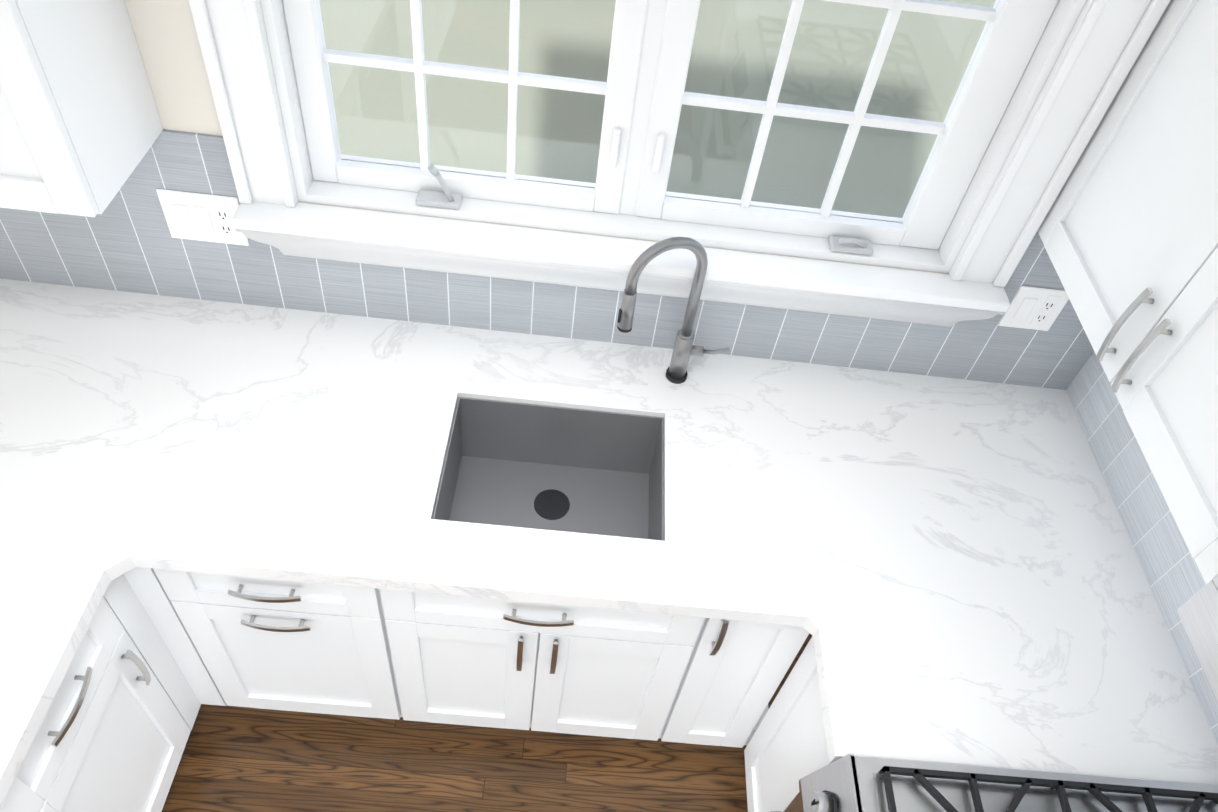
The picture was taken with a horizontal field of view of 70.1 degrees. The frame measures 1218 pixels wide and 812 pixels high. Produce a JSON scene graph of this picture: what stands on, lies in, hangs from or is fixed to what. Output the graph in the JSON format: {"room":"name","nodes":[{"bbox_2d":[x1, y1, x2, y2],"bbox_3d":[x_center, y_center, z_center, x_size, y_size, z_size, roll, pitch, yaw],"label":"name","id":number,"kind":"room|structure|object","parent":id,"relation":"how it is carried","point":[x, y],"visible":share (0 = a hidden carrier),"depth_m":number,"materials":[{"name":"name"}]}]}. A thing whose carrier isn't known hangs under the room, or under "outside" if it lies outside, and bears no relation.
{"room":"kitchen","nodes":[
{"label":"kitchen","id":0,"kind":"room"},
{"bbox_2d":[162,633,811,811],"bbox_3d":[-0.431,2.059,1.461,3.270,0.050,4.720,6,48,-3],"label":"floor","id":1,"kind":"structure","parent":0,"point":[240,759],"depth_m":2.38,"materials":[{"name":"brown wood"}]},
{"bbox_2d":[0,574,200,811],"bbox_3d":[-1.414,0.709,1.908,0.771,0.875,0.550,6,48,-3],"label":"base cabinet","id":2,"kind":"object","parent":1,"relation":"on","point":[115,728],"visible":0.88,"depth_m":1.84,"materials":[{"name":"white wood"}]},
{"bbox_2d":[124,567,463,722],"bbox_3d":[-0.737,0.348,2.327,0.605,0.876,0.712,6,48,-3],"label":"base cabinet","id":3,"kind":"object","parent":1,"relation":"on","point":[261,643],"depth_m":2.03,"materials":[{"name":"white wood"}]},
{"bbox_2d":[620,611,808,747],"bbox_3d":[0.259,0.448,2.377,0.319,0.876,0.712,6,48,-3],"label":"base cabinet","id":4,"kind":"object","parent":1,"relation":"on","point":[684,679],"depth_m":2.07,"materials":[{"name":"white wood"}]},
{"bbox_2d":[0,279,1176,649],"bbox_3d":[-0.264,0.099,1.999,2.942,0.040,0.744,6,48,-3],"label":"countertop","id":5,"kind":"structure","parent":4,"relation":"on","point":[188,435],"depth_m":1.95,"materials":[{"name":"stone"}]},
{"bbox_2d":[432,397,663,540],"bbox_3d":[-0.134,0.212,2.060,0.498,0.226,0.363,6,48,-3],"label":"sink","id":6,"kind":"object","parent":5,"relation":"in","point":[523,465],"visible":0.83,"depth_m":2.17,"materials":[{"name":"silver metal"}]},
{"bbox_2d":[617,237,729,383],"bbox_3d":[0.162,-0.204,2.002,0.285,0.447,0.116,6,48,-3],"label":"faucet","id":7,"kind":"object","parent":5,"relation":"on","point":[685,348],"visible":1,"depth_m":1.95,"materials":[{"name":"grey metal"}]},
{"bbox_2d":[744,636,828,811],"bbox_3d":[0.764,0.860,2.080,0.737,0.875,0.365,6,48,-3],"label":"base cabinet","id":8,"kind":"object","parent":1,"relation":"on","point":[785,751],"visible":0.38,"depth_m":2.00,"materials":[{"name":"white wood"}]},
{"bbox_2d":[802,617,1217,784],"bbox_3d":[0.787,0.586,1.710,0.784,0.040,0.278,6,48,-3],"label":"countertop","id":9,"kind":"structure","parent":8,"relation":"on","point":[942,695],"depth_m":1.69,"materials":[{"name":"stone"}]},
{"bbox_2d":[770,754,1217,811],"bbox_3d":[0.687,1.247,1.660,0.848,0.967,0.772,6,48,-3],"label":"range","id":10,"kind":"object","parent":1,"relation":"on","point":[852,783],"visible":1,"depth_m":1.55,"materials":[{"name":"silver metal"}]},
{"bbox_3d":[-1.484,1.975,0.764,0.771,0.875,1.565,6,48,-3],"label":"base cabinet","id":11,"kind":"object","parent":1,"relation":"on","visible":0},
{"bbox_2d":[0,545,135,807],"bbox_3d":[-1.397,1.268,0.792,0.805,0.040,2.698,6,48,-3],"label":"countertop","id":12,"kind":"structure","parent":11,"relation":"on","point":[50,600],"depth_m":1.59,"materials":[{"name":"stone"}]},
{"bbox_2d":[124,0,1086,273],"bbox_3d":[-0.199,-0.510,2.007,3.270,2.600,0.160,6,48,-3],"label":"wall","id":13,"kind":"structure","parent":0,"point":[166,36],"depth_m":1.75,"materials":[{"name":"beige paint"}]},
{"bbox_2d":[0,0,162,216],"bbox_3d":[-1.203,-0.865,1.244,0.808,1.207,0.417,6,48,-3],"label":"upper cabinet","id":14,"kind":"object","parent":13,"relation":"attached to","point":[81,128],"visible":1,"depth_m":1.56,"materials":[{"name":"white wood"}]},
{"bbox_2d":[0,129,269,306],"bbox_3d":[-1.214,-0.452,2.009,0.762,0.478,0.008,6,48,-3],"label":"backsplash","id":15,"kind":"structure","parent":13,"relation":"attached to","point":[124,241],"depth_m":2.07,"materials":[{"name":"tile"}]},
{"bbox_2d":[156,189,248,245],"bbox_3d":[-0.935,-0.432,2.001,0.181,0.136,0.008,6,48,-3],"label":"electrical outlet","id":16,"kind":"object","parent":15,"relation":"attached to","point":[197,216],"visible":0.98,"depth_m":1.99,"materials":[{"name":"white plastic"}]},
{"bbox_2d":[253,240,979,377],"bbox_3d":[0.032,-0.267,2.137,1.765,0.302,0.008,6,48,-3],"label":"backsplash","id":17,"kind":"structure","parent":13,"relation":"attached to","point":[411,295],"depth_m":2.18,"materials":[{"name":"tile"}]},
{"bbox_2d":[232,202,1009,326],"bbox_3d":[0.041,-0.306,2.030,1.765,0.145,0.092,6,48,-3],"label":"window sill","id":18,"kind":"structure","parent":13,"relation":"attached to","point":[326,232],"depth_m":1.98,"materials":[{"name":"white"}]},
{"bbox_2d":[189,0,1170,286],"bbox_3d":[0.107,-0.768,1.656,1.765,1.037,0.164,6,48,-3],"label":"window","id":19,"kind":"structure","parent":13,"relation":"in","point":[1018,49],"depth_m":1.84,"materials":[{"name":"white wood"}]},
{"bbox_2d":[947,231,1093,389],"bbox_3d":[1.079,-0.220,2.124,0.324,0.478,0.008,6,48,-3],"label":"backsplash","id":20,"kind":"structure","parent":13,"relation":"attached to","point":[1058,353],"depth_m":2.20,"materials":[{"name":"tile"}]},
{"bbox_2d":[998,286,1068,330],"bbox_3d":[1.031,-0.234,2.100,0.128,0.128,0.008,6,48,-3],"label":"double electrical outlet","id":21,"kind":"object","parent":20,"relation":"attached to","point":[1034,308],"visible":0.94,"depth_m":2.10,"materials":[{"name":"white plastic"}]},
{"bbox_3d":[1.249,1.395,0.504,0.160,2.600,4.560,6,48,-3],"label":"wall","id":22,"kind":"structure","parent":0,"visible":0},
{"bbox_2d":[1038,0,1217,583],"bbox_3d":[1.135,-0.403,1.226,0.356,1.123,0.933,6,48,-3],"label":"upper cabinet","id":23,"kind":"object","parent":22,"relation":"attached to","point":[1128,230],"visible":0.98,"depth_m":1.51,"materials":[{"name":"white wood"}]},
{"bbox_2d":[1066,352,1217,744],"bbox_3d":[1.202,0.554,1.454,0.008,0.470,2.044,6,48,-3],"label":"backsplash","id":24,"kind":"structure","parent":22,"relation":"attached to","point":[1172,573],"depth_m":1.96,"materials":[{"name":"tile"}]},
{"bbox_3d":[1.123,0.098,0.459,0.356,0.655,0.839,6,48,-3],"label":"upper cabinet","id":25,"kind":"object","parent":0,"visible":0},
{"bbox_2d":[1177,574,1217,702],"bbox_3d":[1.025,0.471,0.856,0.434,0.442,0.803,6,48,-3],"label":"microwave","id":26,"kind":"object","parent":25,"relation":"attached to","point":[1198,613],"visible":1,"depth_m":1.21,"materials":[{"name":"grey metal"}]},
{"label":"outside","id":27,"kind":"structure","parent":0,"visible":0},
{"bbox_3d":[2.466,-27.252,32.215,120.000,0.100,79.500,6,48,-3],"label":"ground","id":28,"kind":"structure","parent":27,"visible":0},
{"bbox_2d":[319,0,995,217],"bbox_3d":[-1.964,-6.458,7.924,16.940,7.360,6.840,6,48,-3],"label":"window panes","id":29,"kind":"structure","parent":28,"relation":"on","point":[897,152],"depth_m":7.53,"materials":[{"name":"clear glass"}]}
]}

